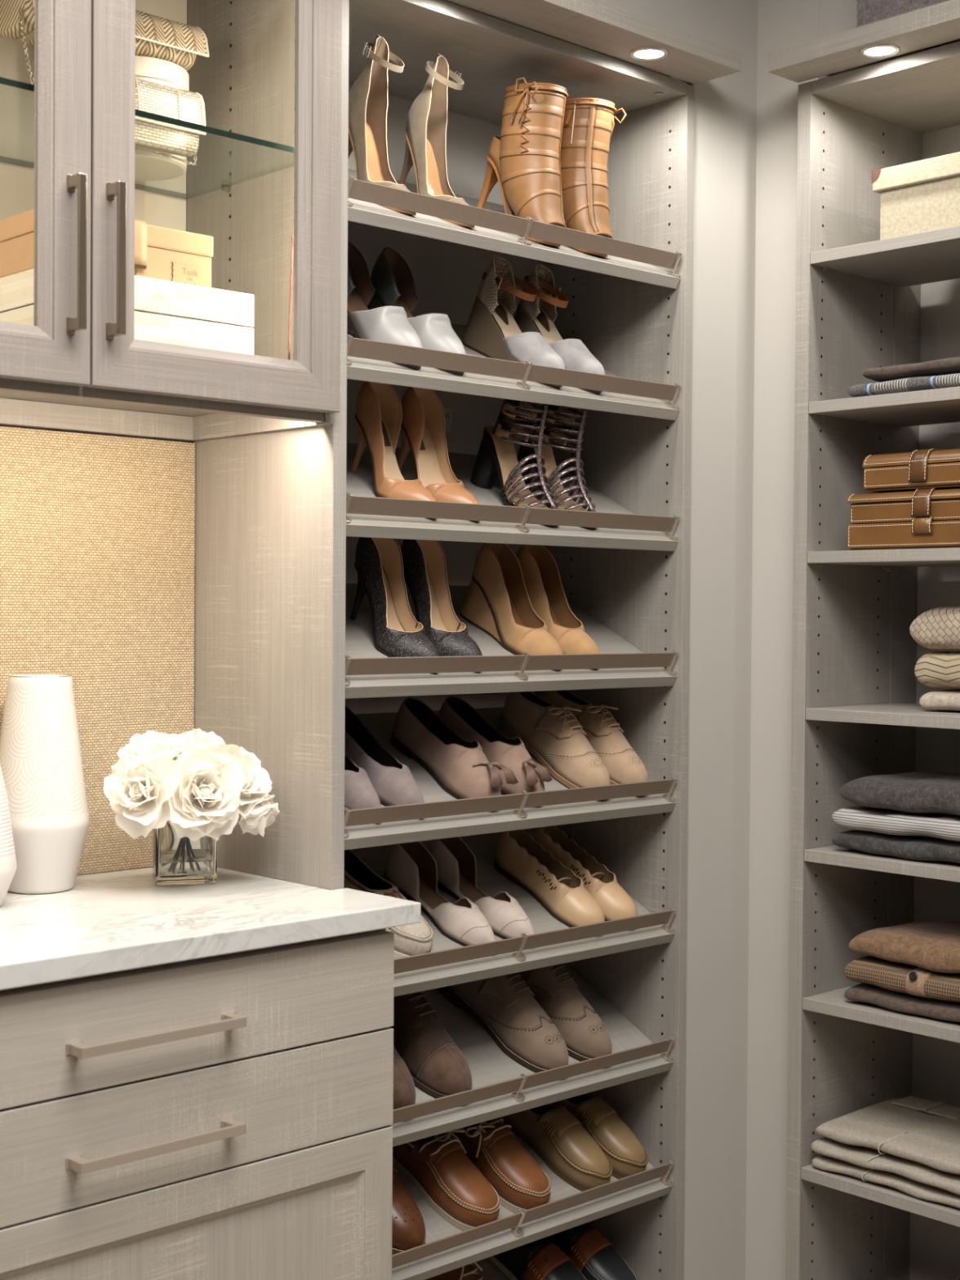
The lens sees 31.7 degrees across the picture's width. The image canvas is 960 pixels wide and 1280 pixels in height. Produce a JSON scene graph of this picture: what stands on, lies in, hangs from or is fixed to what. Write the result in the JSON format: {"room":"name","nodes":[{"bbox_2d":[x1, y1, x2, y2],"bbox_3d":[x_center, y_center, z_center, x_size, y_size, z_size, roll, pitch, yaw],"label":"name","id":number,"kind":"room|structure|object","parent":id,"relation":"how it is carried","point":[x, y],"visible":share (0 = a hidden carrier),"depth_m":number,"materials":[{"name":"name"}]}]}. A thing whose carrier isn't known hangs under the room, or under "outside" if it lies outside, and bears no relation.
{"room":"walk-in closet","nodes":[
{"label":"walk-in closet","id":0,"kind":"room"},
{"bbox_2d":[346,245,374,306],"bbox_3d":[-0.200,-0.556,2.560,0.080,0.086,0.058,32,23,29],"label":"heels","id":1,"kind":"structure","parent":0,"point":[350,286],"depth_m":2.53,"materials":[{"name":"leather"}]},
{"bbox_2d":[0,0,757,1279],"bbox_3d":[-1.141,-0.018,1.773,4.184,2.660,0.416,-1,1,-43],"label":"wall","id":2,"kind":"structure","parent":0,"point":[447,276],"depth_m":2.95,"materials":[{"name":"paint"}]},
{"bbox_2d":[0,426,195,875],"bbox_3d":[-0.728,0.022,2.342,0.780,0.646,0.010,-1,1,-43],"label":"backsplash","id":3,"kind":"structure","parent":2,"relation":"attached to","point":[97,532],"depth_m":2.50,"materials":[{"name":"beige fabric"}]},
{"bbox_2d":[0,0,342,441],"bbox_3d":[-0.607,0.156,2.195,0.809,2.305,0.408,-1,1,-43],"label":"upper cabinet","id":4,"kind":"object","parent":2,"relation":"attached to","point":[267,172],"visible":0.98,"depth_m":2.30,"materials":[{"name":"laminate"}]},
{"bbox_2d":[0,267,253,355],"bbox_3d":[-0.503,-0.418,2.303,0.305,0.114,0.240,-1,1,-43],"label":"box","id":5,"kind":"object","parent":4,"relation":"on","point":[167,312],"visible":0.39,"depth_m":2.24,"materials":[{"name":"white cardboard"}]},
{"bbox_2d":[0,208,213,287],"bbox_3d":[-0.495,-0.513,2.255,0.255,0.077,0.132,-1,1,-43],"label":"box","id":6,"kind":"object","parent":5,"relation":"on","point":[162,253],"visible":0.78,"depth_m":2.24,"materials":[{"name":"beige cardboard"}]},
{"bbox_2d":[134,55,189,181],"bbox_3d":[-0.497,-0.753,2.448,0.149,0.140,0.149,-1,1,-43],"label":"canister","id":7,"kind":"object","parent":4,"relation":"on","point":[148,166],"visible":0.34,"depth_m":2.41,"materials":[{"name":"beige ceramic"}]},
{"bbox_2d":[0,0,208,93],"bbox_3d":[-0.530,-0.787,2.366,0.281,0.208,0.118,-1,1,-43],"label":"clutch bag","id":8,"kind":"object","parent":7,"relation":"on","point":[179,43],"visible":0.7,"depth_m":2.37,"materials":[{"name":"wicker"}]},
{"bbox_2d":[134,77,205,165],"bbox_3d":[-0.471,-0.727,2.332,0.239,0.092,0.074,-1,1,-43],"label":"bag","id":9,"kind":"object","parent":4,"relation":"on","point":[152,97],"visible":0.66,"depth_m":2.34,"materials":[{"name":"beige wicker"}]},
{"bbox_2d":[288,235,293,359],"bbox_3d":[-0.262,-0.460,2.335,0.012,0.200,0.008,-1,1,-43],"label":"lead","id":10,"kind":"object","parent":4,"relation":"on","point":[292,236],"visible":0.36,"depth_m":2.34,"materials":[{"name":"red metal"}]},
{"bbox_2d":[370,247,419,314],"bbox_3d":[-0.135,-0.557,2.622,0.080,0.086,0.058,32,24,30],"label":"heels","id":11,"kind":"structure","parent":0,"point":[382,279],"depth_m":2.60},
{"bbox_2d":[487,135,502,186],"bbox_3d":[0.042,-0.776,2.746,0.057,0.092,0.053,1,1,40],"label":"heels","id":12,"kind":"object","parent":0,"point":[495,155],"depth_m":2.73,"materials":[{"name":"beige leather"}]},
{"bbox_2d":[745,0,959,1279],"bbox_3d":[1.643,-0.003,2.049,0.376,2.660,3.820,-1,1,-43],"label":"wall","id":13,"kind":"structure","parent":0,"point":[934,1245],"depth_m":2.99,"materials":[{"name":"paint"}]},
{"bbox_3d":[0.149,1.370,0.640,4.500,0.060,3.760,-1,1,-43],"label":"floor","id":14,"kind":"structure","parent":0,"visible":0},
{"bbox_2d":[0,928,394,1279],"bbox_3d":[-0.716,0.846,2.014,1.224,0.930,0.513,-1,1,-43],"label":"base cabinet","id":15,"kind":"object","parent":14,"relation":"on","point":[228,1116],"visible":0.97,"depth_m":2.06,"materials":[{"name":"laminate"}]},
{"bbox_2d":[0,866,420,990],"bbox_3d":[-0.723,0.366,2.016,1.282,0.028,0.516,-1,1,-43],"label":"countertop","id":16,"kind":"structure","parent":15,"relation":"on","point":[119,920],"depth_m":2.15,"materials":[{"name":"stone"}]},
{"bbox_2d":[0,764,17,906],"bbox_3d":[-0.666,0.249,2.201,0.121,0.200,0.121,-1,1,-43],"label":"ribbed vase","id":17,"kind":"object","parent":16,"relation":"on","point":[8,865],"visible":1,"depth_m":2.19,"materials":[{"name":"white ceramic"}]},
{"bbox_2d":[0,674,89,893],"bbox_3d":[-0.612,0.198,2.348,0.136,0.298,0.136,-1,1,-43],"label":"vase","id":18,"kind":"object","parent":16,"relation":"on","point":[41,762],"visible":0.94,"depth_m":2.30,"materials":[{"name":"ceramic"}]},
{"bbox_2d":[151,819,217,885],"bbox_3d":[-0.426,0.286,2.433,0.086,0.120,0.086,0,1,-15],"label":"vase","id":19,"kind":"object","parent":16,"relation":"on","point":[175,860],"visible":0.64,"depth_m":2.39,"materials":[{"name":"clear glass"}]},
{"bbox_2d":[103,753,185,838],"bbox_3d":[-0.458,0.212,2.294,0.114,0.113,0.075,0,1,-5],"label":"rose","id":20,"kind":"object","parent":19,"relation":"in","point":[135,789],"visible":1,"depth_m":2.29,"materials":[{"name":"white plant"}]},
{"bbox_2d":[117,730,188,760],"bbox_3d":[-0.458,0.164,2.366,0.107,0.074,0.101,1,1,40],"label":"peony","id":21,"kind":"object","parent":19,"relation":"in","point":[154,743],"visible":0.54,"depth_m":2.36,"materials":[{"name":"white plant"}]},
{"bbox_2d":[168,728,225,759],"bbox_3d":[-0.394,0.156,2.407,0.102,0.062,0.116,1,1,8],"label":"peony","id":22,"kind":"object","parent":19,"relation":"in","point":[195,739],"visible":0.38,"depth_m":2.39,"materials":[{"name":"white plant"}]},
{"bbox_2d":[164,747,245,841],"bbox_3d":[-0.380,0.213,2.320,0.122,0.126,0.075,0,1,-21],"label":"rose","id":23,"kind":"object","parent":19,"relation":"in","point":[207,797],"visible":1,"depth_m":2.31,"materials":[{"name":"white plant"}]},
{"bbox_2d":[214,743,271,818],"bbox_3d":[-0.341,0.197,2.387,0.093,0.104,0.108,1,1,21],"label":"peony","id":24,"kind":"object","parent":19,"relation":"in","point":[258,783],"visible":0.41,"depth_m":2.38,"materials":[{"name":"white plant"}]},
{"bbox_2d":[238,794,279,836],"bbox_3d":[-0.310,0.247,2.390,0.054,0.062,0.071,0,1,1],"label":"peony","id":25,"kind":"object","parent":19,"relation":"in","point":[267,814],"visible":0.95,"depth_m":2.37,"materials":[{"name":"white plant"}]},
{"bbox_2d":[191,0,694,1279],"bbox_3d":[-0.046,0.150,2.755,0.774,2.305,0.355,-1,1,-43],"label":"shelving unit","id":26,"kind":"object","parent":14,"relation":"on","point":[279,654],"visible":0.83,"depth_m":2.70,"materials":[{"name":"laminate"}]},
{"bbox_2d":[344,753,381,809],"bbox_3d":[-0.233,0.178,2.522,0.220,0.171,0.077,1,1,32],"label":"shoe","id":27,"kind":"object","parent":26,"relation":"in","point":[360,793],"visible":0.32,"depth_m":2.46,"materials":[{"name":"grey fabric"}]},
{"bbox_2d":[347,34,416,215],"bbox_3d":[-0.156,-0.764,2.535,0.085,0.272,0.147,0,1,-29],"label":"shoe","id":28,"kind":"object","parent":26,"relation":"on","point":[368,95],"visible":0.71,"depth_m":2.52,"materials":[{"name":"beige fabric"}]},
{"bbox_2d":[344,706,424,806],"bbox_3d":[-0.171,0.178,2.580,0.220,0.171,0.077,1,1,32],"label":"shoe","id":29,"kind":"object","parent":26,"relation":"in","point":[393,781],"visible":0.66,"depth_m":2.54,"materials":[{"name":"grey leather"}]},
{"bbox_2d":[346,240,422,368],"bbox_3d":[-0.166,-0.506,2.548,0.192,0.207,0.084,1,1,34],"label":"shoe","id":30,"kind":"object","parent":26,"relation":"on","point":[388,324],"visible":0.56,"depth_m":2.52,"materials":[{"name":"white leather"}]},
{"bbox_2d":[343,848,433,959],"bbox_3d":[-0.168,0.403,2.597,0.232,0.172,0.087,1,1,36],"label":"shoe","id":31,"kind":"object","parent":26,"relation":"in","point":[415,939],"visible":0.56,"depth_m":2.56,"materials":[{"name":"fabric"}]},
{"bbox_2d":[351,381,436,519],"bbox_3d":[-0.132,-0.294,2.574,0.158,0.225,0.083,1,1,13],"label":"shoe","id":32,"kind":"object","parent":26,"relation":"in","point":[379,412],"visible":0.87,"depth_m":2.57,"materials":[{"name":"beige leather"}]},
{"bbox_2d":[349,537,439,657],"bbox_3d":[-0.133,-0.066,2.578,0.160,0.229,0.088,1,1,12],"label":"shoe","id":33,"kind":"object","parent":26,"relation":"in","point":[378,564],"visible":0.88,"depth_m":2.57,"materials":[{"name":"black fabric"}]},
{"bbox_2d":[393,1046,415,1109],"bbox_3d":[-0.198,0.605,2.594,0.099,0.203,0.267,-1,1,-44],"label":"shoe","id":34,"kind":"object","parent":26,"relation":"on","point":[404,1089],"visible":0.23,"depth_m":2.51,"materials":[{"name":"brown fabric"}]},
{"bbox_2d":[391,1164,426,1253],"bbox_3d":[-0.183,0.819,2.611,0.262,0.200,0.099,1,1,44],"label":"shoe","id":35,"kind":"object","parent":26,"relation":"on","point":[408,1228],"visible":0.22,"depth_m":2.53,"materials":[{"name":"brown leather"}]},
{"bbox_2d":[367,246,466,374],"bbox_3d":[-0.102,-0.506,2.609,0.191,0.207,0.084,1,1,34],"label":"shoe","id":36,"kind":"object","parent":26,"relation":"on","point":[392,280],"visible":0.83,"depth_m":2.59,"materials":[{"name":"leather"}]},
{"bbox_2d":[387,991,472,1097],"bbox_3d":[-0.116,0.604,2.669,0.267,0.203,0.099,1,1,44],"label":"shoe","id":37,"kind":"object","parent":26,"relation":"on","point":[436,1064],"visible":0.6,"depth_m":2.60,"materials":[{"name":"brown leather"}]},
{"bbox_2d":[398,53,475,228],"bbox_3d":[-0.069,-0.765,2.617,0.082,0.273,0.150,0,1,-32],"label":"shoe","id":38,"kind":"object","parent":26,"relation":"on","point":[425,131],"visible":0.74,"depth_m":2.61,"materials":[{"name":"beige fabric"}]},
{"bbox_2d":[397,386,479,521],"bbox_3d":[-0.068,-0.295,2.634,0.158,0.225,0.083,1,1,13],"label":"shoe","id":39,"kind":"object","parent":26,"relation":"in","point":[423,420],"visible":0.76,"depth_m":2.64,"materials":[{"name":"beige leather"}]},
{"bbox_2d":[383,841,495,946],"bbox_3d":[-0.065,0.401,2.685,0.219,0.171,0.079,1,1,31],"label":"shoe","id":40,"kind":"object","parent":26,"relation":"in","point":[411,866],"visible":0.9,"depth_m":2.69,"materials":[{"name":"leather"}]},
{"bbox_2d":[400,538,482,656],"bbox_3d":[-0.068,-0.067,2.639,0.160,0.229,0.088,1,1,12],"label":"shoe","id":41,"kind":"object","parent":26,"relation":"in","point":[424,567],"visible":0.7,"depth_m":2.63,"materials":[{"name":"black fabric"}]},
{"bbox_2d":[392,1128,500,1231],"bbox_3d":[-0.074,0.831,2.706,0.257,0.185,0.098,1,1,42],"label":"shoe","id":42,"kind":"object","parent":26,"relation":"in","point":[437,1166],"visible":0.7,"depth_m":2.65,"materials":[{"name":"brown leather"}]},
{"bbox_2d":[444,408,451,431],"bbox_3d":[-0.058,-0.378,2.899,0.024,0.040,0.001,-1,1,-43],"label":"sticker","id":43,"kind":"object","parent":26,"relation":"attached to","point":[447,411],"visible":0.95,"depth_m":2.90,"materials":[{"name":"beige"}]},
{"bbox_2d":[390,697,518,799],"bbox_3d":[-0.051,0.178,2.686,0.228,0.169,0.084,1,1,40],"label":"shoe","id":44,"kind":"object","parent":26,"relation":"on","point":[461,767],"visible":0.97,"depth_m":2.66,"materials":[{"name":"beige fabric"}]},
{"bbox_2d":[426,1262,484,1279],"bbox_3d":[-0.042,1.043,2.745,0.099,0.196,0.256,-1,1,-45],"label":"shoe","id":45,"kind":"object","parent":26,"relation":"on","point":[469,1272],"visible":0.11,"depth_m":2.71,"materials":[{"name":"brown leather"}]},
{"bbox_2d":[427,836,534,939],"bbox_3d":[-0.002,0.400,2.743,0.219,0.171,0.079,1,1,31],"label":"shoe","id":46,"kind":"object","parent":26,"relation":"in","point":[456,867],"visible":0.75,"depth_m":2.75,"materials":[{"name":"beige leather"}]},
{"bbox_2d":[438,695,552,795],"bbox_3d":[0.020,0.177,2.751,0.228,0.168,0.084,1,1,42],"label":"shoe","id":47,"kind":"object","parent":26,"relation":"on","point":[456,713],"visible":0.74,"depth_m":2.71,"materials":[{"name":"beige leather"}]},
{"bbox_2d":[445,1118,551,1213],"bbox_3d":[0.001,0.831,2.772,0.257,0.185,0.106,1,1,33],"label":"shoe","id":48,"kind":"object","parent":26,"relation":"in","point":[519,1181],"visible":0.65,"depth_m":2.72,"materials":[{"name":"brown leather"}]},
{"bbox_2d":[437,973,568,1072],"bbox_3d":[0.034,0.603,2.809,0.266,0.202,0.099,1,1,33],"label":"shoe","id":49,"kind":"object","parent":26,"relation":"on","point":[505,1006],"visible":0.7,"depth_m":2.76,"materials":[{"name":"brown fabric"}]},
{"bbox_2d":[344,706,675,849],"bbox_3d":[-0.036,0.209,2.749,0.726,0.019,0.338,-1,28,-43],"label":"shelf","id":50,"kind":"object","parent":26,"relation":"attached to","point":[376,833],"depth_m":2.66,"materials":[{"name":"laminate"}]},
{"bbox_2d":[459,542,562,670],"bbox_3d":[0.052,-0.061,2.772,0.199,0.216,0.086,1,1,33],"label":"pump","id":51,"kind":"object","parent":26,"relation":"on","point":[496,602],"visible":0.91,"depth_m":2.76,"materials":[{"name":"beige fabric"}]},
{"bbox_2d":[345,582,676,698],"bbox_3d":[-0.034,-0.006,2.745,0.726,0.019,0.338,-1,28,-43],"label":"shelf","id":52,"kind":"object","parent":26,"relation":"attached to","point":[609,636],"depth_m":2.69,"materials":[{"name":"laminate"}]},
{"bbox_2d":[346,442,678,551],"bbox_3d":[-0.033,-0.237,2.741,0.726,0.019,0.338,-1,28,-43],"label":"shelf","id":53,"kind":"object","parent":26,"relation":"attached to","point":[359,523],"depth_m":2.69,"materials":[{"name":"laminate"}]},
{"bbox_2d":[346,317,679,420],"bbox_3d":[-0.031,-0.460,2.737,0.726,0.019,0.338,-1,28,-43],"label":"shelf","id":54,"kind":"object","parent":26,"relation":"attached to","point":[360,366],"depth_m":2.63,"materials":[{"name":"laminate"}]},
{"bbox_2d":[462,254,564,388],"bbox_3d":[0.057,-0.516,2.754,0.193,0.224,0.085,1,1,40],"label":"wedge","id":55,"kind":"object","parent":26,"relation":"on","point":[491,331],"visible":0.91,"depth_m":2.74,"materials":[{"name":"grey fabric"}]},
{"bbox_2d":[352,828,674,996],"bbox_3d":[-0.037,0.433,2.753,0.726,0.019,0.338,-1,28,-43],"label":"shelf","id":56,"kind":"object","parent":26,"relation":"attached to","point":[484,846],"depth_m":2.77,"materials":[{"name":"laminate"}]},
{"bbox_2d":[347,168,679,288],"bbox_3d":[-0.030,-0.683,2.734,0.726,0.019,0.338,-1,28,-43],"label":"shelf","id":57,"kind":"object","parent":26,"relation":"attached to","point":[655,274],"depth_m":2.62,"materials":[{"name":"laminate"}]},
{"bbox_2d":[470,399,558,525],"bbox_3d":[0.057,-0.294,2.755,0.172,0.221,0.089,1,1,42],"label":"sandal","id":58,"kind":"object","parent":26,"relation":"on","point":[496,457],"visible":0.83,"depth_m":2.74,"materials":[{"name":"black leather"}]},
{"bbox_2d":[476,76,568,246],"bbox_3d":[0.076,-0.756,2.727,0.105,0.255,0.188,0,1,-27],"label":"boot","id":59,"kind":"object","parent":26,"relation":"on","point":[525,159],"visible":0.88,"depth_m":2.67,"materials":[{"name":"beige leather"}]},
{"bbox_2d":[389,963,673,1146],"bbox_3d":[-0.039,0.654,2.756,0.726,0.019,0.338,-1,28,-43],"label":"shelf","id":60,"kind":"object","parent":26,"relation":"attached to","point":[488,1064],"depth_m":2.75,"materials":[{"name":"laminate"}]},
{"bbox_2d":[391,1118,671,1279],"bbox_3d":[-0.041,0.867,2.760,0.726,0.019,0.338,-1,28,-43],"label":"shelf","id":61,"kind":"object","parent":26,"relation":"attached to","point":[424,1267],"depth_m":2.68,"materials":[{"name":"laminate"}]},
{"bbox_2d":[487,1237,586,1279],"bbox_3d":[0.089,1.052,2.863,0.256,0.184,0.097,1,1,38],"label":"moccasin","id":62,"kind":"object","parent":26,"relation":"on","point":[541,1259],"visible":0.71,"depth_m":2.83,"materials":[{"name":"black leather"}]},
{"bbox_2d":[493,829,604,927],"bbox_3d":[0.116,0.402,2.850,0.216,0.166,0.080,1,1,31],"label":"shoe","id":63,"kind":"object","parent":26,"relation":"on","point":[521,860],"visible":0.94,"depth_m":2.84,"materials":[{"name":"leather"}]},
{"bbox_2d":[497,691,609,788],"bbox_3d":[0.122,0.169,2.862,0.234,0.180,0.088,1,1,37],"label":"shoe","id":64,"kind":"object","parent":26,"relation":"on","point":[558,741],"visible":0.93,"depth_m":2.83,"materials":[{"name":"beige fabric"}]},
{"bbox_2d":[497,1103,612,1191],"bbox_3d":[0.120,0.835,2.879,0.247,0.174,0.085,1,1,43],"label":"shoe","id":65,"kind":"object","parent":26,"relation":"on","point":[562,1142],"visible":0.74,"depth_m":2.83,"materials":[{"name":"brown leather"}]},
{"bbox_2d":[473,1257,638,1279],"bbox_3d":[-0.042,1.090,2.764,0.726,0.019,0.338,-1,28,-43],"label":"shelf","id":66,"kind":"object","parent":26,"relation":"attached to","point":[490,1271],"depth_m":2.86,"materials":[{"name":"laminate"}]},
{"bbox_2d":[516,404,596,528],"bbox_3d":[0.123,-0.295,2.816,0.172,0.221,0.089,1,1,42],"label":"sandal","id":67,"kind":"object","parent":26,"relation":"on","point":[564,500],"visible":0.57,"depth_m":2.78,"materials":[{"name":"black leather"}]},
{"bbox_2d":[515,544,599,669],"bbox_3d":[0.116,-0.062,2.832,0.199,0.216,0.086,1,1,33],"label":"pump","id":68,"kind":"object","parent":26,"relation":"on","point":[540,569],"visible":0.74,"depth_m":2.82,"materials":[{"name":"beige leather"}]},
{"bbox_2d":[513,263,604,394],"bbox_3d":[0.122,-0.516,2.812,0.192,0.225,0.097,1,1,28],"label":"wedge","id":69,"kind":"object","parent":26,"relation":"on","point":[539,315],"visible":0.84,"depth_m":2.80,"materials":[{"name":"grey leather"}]},
{"bbox_2d":[516,964,612,1061],"bbox_3d":[0.110,0.602,2.880,0.266,0.202,0.099,1,1,33],"label":"shoe","id":70,"kind":"object","parent":26,"relation":"on","point":[584,1034],"visible":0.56,"depth_m":2.82,"materials":[{"name":"brown leather"}]},
{"bbox_2d":[532,825,637,921],"bbox_3d":[0.175,0.401,2.906,0.216,0.166,0.080,1,1,31],"label":"shoe","id":71,"kind":"object","parent":26,"relation":"on","point":[602,883],"visible":0.74,"depth_m":2.89,"materials":[{"name":"beige leather"}]},
{"bbox_2d":[546,1222,637,1279],"bbox_3d":[0.162,1.051,2.930,0.255,0.184,0.098,1,1,35],"label":"shoe","id":72,"kind":"object","parent":26,"relation":"on","point":[589,1251],"visible":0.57,"depth_m":2.88,"materials":[{"name":"black leather"}]},
{"bbox_2d":[560,97,626,257],"bbox_3d":[0.142,-0.760,2.806,0.181,0.261,0.108,1,1,42],"label":"boot","id":73,"kind":"object","parent":26,"relation":"on","point":[588,126],"visible":0.66,"depth_m":2.75,"materials":[{"name":"beige leather"}]},
{"bbox_2d":[447,0,741,84],"bbox_3d":[0.126,-0.956,2.578,0.750,0.030,0.099,-1,1,-43],"label":"bridge","id":74,"kind":"object","parent":26,"relation":"attached to","point":[597,25],"visible":1,"depth_m":2.63,"materials":[{"name":"laminate"}]},
{"bbox_2d":[629,46,668,61],"bbox_3d":[0.271,-0.941,2.712,0.063,0.004,0.063,-1,1,-43],"label":"puck light","id":75,"kind":"object","parent":74,"relation":"attached to","point":[645,54],"visible":1,"depth_m":2.71,"materials":[{"name":"grey"}]},
{"bbox_2d":[542,689,648,784],"bbox_3d":[0.190,0.169,2.925,0.234,0.180,0.088,1,1,36],"label":"shoe","id":76,"kind":"object","parent":26,"relation":"on","point":[604,735],"visible":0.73,"depth_m":2.88,"materials":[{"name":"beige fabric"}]},
{"bbox_2d":[551,1093,648,1179],"bbox_3d":[0.186,0.834,2.941,0.247,0.174,0.085,1,1,43],"label":"shoe","id":77,"kind":"object","parent":26,"relation":"on","point":[627,1157],"visible":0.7,"depth_m":2.88,"materials":[{"name":"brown leather"}]},
{"bbox_2d":[786,40,959,1279],"bbox_3d":[0.962,0.189,2.664,0.339,2.245,0.902,-1,1,-43],"label":"shelving unit","id":78,"kind":"object","parent":14,"relation":"on","point":[856,714],"visible":0.84,"depth_m":2.90,"materials":[{"name":"laminate"}]},
{"bbox_2d":[767,0,959,82],"bbox_3d":[0.816,-0.950,2.500,0.084,0.030,0.902,-1,1,-43],"label":"bridge","id":79,"kind":"object","parent":78,"relation":"on","point":[938,24],"visible":1,"depth_m":2.68,"materials":[{"name":"laminate"}]},
{"bbox_2d":[859,44,900,57],"bbox_3d":[0.637,-0.938,2.691,0.063,0.004,0.063,-1,1,-43],"label":"puck light","id":80,"kind":"object","parent":79,"relation":"attached to","point":[877,51],"visible":1,"depth_m":2.69,"materials":[{"name":"grey"}]},
{"bbox_2d":[856,0,949,27],"bbox_3d":[0.774,-1.067,2.590,0.131,0.200,0.376,-1,1,-43],"label":"box","id":81,"kind":"object","parent":79,"relation":"on","point":[868,11],"visible":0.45,"depth_m":2.65,"materials":[{"name":"grey"}]},
{"bbox_2d":[812,1154,959,1208],"bbox_3d":[0.810,0.887,2.786,0.258,0.025,0.460,-1,1,-43],"label":"trousers","id":82,"kind":"object","parent":78,"relation":"on","point":[913,1188],"visible":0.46,"depth_m":2.76,"materials":[{"name":"beige fabric"}]},
{"bbox_2d":[810,1136,959,1195],"bbox_3d":[0.807,0.862,2.786,0.258,0.026,0.460,-1,1,-43],"label":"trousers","id":83,"kind":"object","parent":82,"relation":"on","point":[860,1156],"visible":0.45,"depth_m":2.77,"materials":[{"name":"beige fabric"}]},
{"bbox_2d":[815,1095,959,1174],"bbox_3d":[0.816,0.831,2.785,0.258,0.036,0.460,-1,1,-43],"label":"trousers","id":84,"kind":"object","parent":83,"relation":"on","point":[926,1132],"visible":1,"depth_m":2.83,"materials":[{"name":"beige fabric"}]},
{"bbox_2d":[831,830,959,863],"bbox_3d":[0.825,0.339,2.761,0.242,0.037,0.440,-1,1,-43],"label":"sweater","id":85,"kind":"object","parent":78,"relation":"on","point":[909,847],"visible":0.7,"depth_m":2.75,"materials":[{"name":"grey fabric"}]},
{"bbox_2d":[831,805,959,841],"bbox_3d":[0.823,0.301,2.759,0.242,0.039,0.440,-1,1,-43],"label":"sweater","id":86,"kind":"object","parent":85,"relation":"on","point":[882,820],"visible":0.77,"depth_m":2.75,"materials":[{"name":"grey fabric"}]},
{"bbox_2d":[839,770,959,815],"bbox_3d":[0.835,0.254,2.753,0.244,0.056,0.440,-1,1,-43],"label":"sweater","id":87,"kind":"object","parent":86,"relation":"on","point":[923,791],"visible":1,"depth_m":2.75,"materials":[{"name":"grey fabric"}]},
{"bbox_2d":[844,982,959,1022],"bbox_3d":[0.841,0.596,2.747,0.233,0.028,0.440,-1,1,-43],"label":"sweater","id":88,"kind":"object","parent":78,"relation":"on","point":[949,1011],"visible":0.52,"depth_m":2.75,"materials":[{"name":"fabric"}]},
{"bbox_2d":[844,955,959,1001],"bbox_3d":[0.838,0.558,2.744,0.236,0.047,0.440,-1,1,-43],"label":"sweater","id":89,"kind":"object","parent":88,"relation":"on","point":[912,980],"visible":0.76,"depth_m":2.75,"materials":[{"name":"fabric"}]},
{"bbox_2d":[848,920,959,973],"bbox_3d":[0.848,0.508,2.744,0.234,0.053,0.440,-1,1,-43],"label":"sweater","id":90,"kind":"object","parent":89,"relation":"on","point":[931,945],"visible":1,"depth_m":2.76,"materials":[{"name":"fabric"}]},
{"bbox_2d":[846,488,959,550],"bbox_3d":[0.805,-0.196,2.750,0.210,0.099,0.362,-1,1,-43],"label":"case","id":91,"kind":"object","parent":78,"relation":"on","point":[925,517],"visible":0.99,"depth_m":2.74,"materials":[{"name":"brown leather"}]},
{"bbox_2d":[862,448,959,492],"bbox_3d":[0.821,-0.276,2.739,0.208,0.064,0.342,-1,1,-43],"label":"case","id":92,"kind":"object","parent":91,"relation":"on","point":[934,468],"visible":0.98,"depth_m":2.73,"materials":[{"name":"brown leather"}]},
{"bbox_2d":[848,373,959,397],"bbox_3d":[0.839,-0.412,2.736,0.241,0.028,0.420,-1,1,-43],"label":"scarf","id":93,"kind":"object","parent":78,"relation":"on","point":[920,383],"visible":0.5,"depth_m":2.73,"materials":[{"name":"fabric"}]},
{"bbox_2d":[862,356,959,382],"bbox_3d":[0.849,-0.440,2.728,0.232,0.025,0.400,-1,1,-43],"label":"folded cloth","id":94,"kind":"object","parent":93,"relation":"on","point":[950,365],"visible":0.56,"depth_m":2.73,"materials":[{"name":"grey fabric"}]},
{"bbox_2d":[871,151,959,239],"bbox_3d":[0.854,-0.710,2.724,0.232,0.122,0.369,-1,1,-43],"label":"box","id":95,"kind":"object","parent":78,"relation":"on","point":[923,195],"visible":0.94,"depth_m":2.72,"materials":[{"name":"cardboard"}]},
{"bbox_2d":[919,688,959,711],"bbox_3d":[0.939,0.102,2.702,0.202,0.035,0.420,-1,1,-43],"label":"knit sweater","id":96,"kind":"object","parent":78,"relation":"on","point":[940,700],"visible":1,"depth_m":2.76,"materials":[{"name":"fabric"}]},
{"bbox_2d":[914,651,959,688],"bbox_3d":[0.931,0.051,2.704,0.202,0.063,0.420,-1,1,-43],"label":"knit sweater","id":97,"kind":"object","parent":96,"relation":"on","point":[937,669],"visible":1,"depth_m":2.76,"materials":[{"name":"beige fabric"}]},
{"bbox_2d":[909,605,959,649],"bbox_3d":[0.921,-0.023,2.704,0.204,0.082,0.420,-1,1,-43],"label":"knit sweater","id":98,"kind":"object","parent":97,"relation":"on","point":[938,628],"visible":1,"depth_m":2.75,"materials":[{"name":"beige fabric"}]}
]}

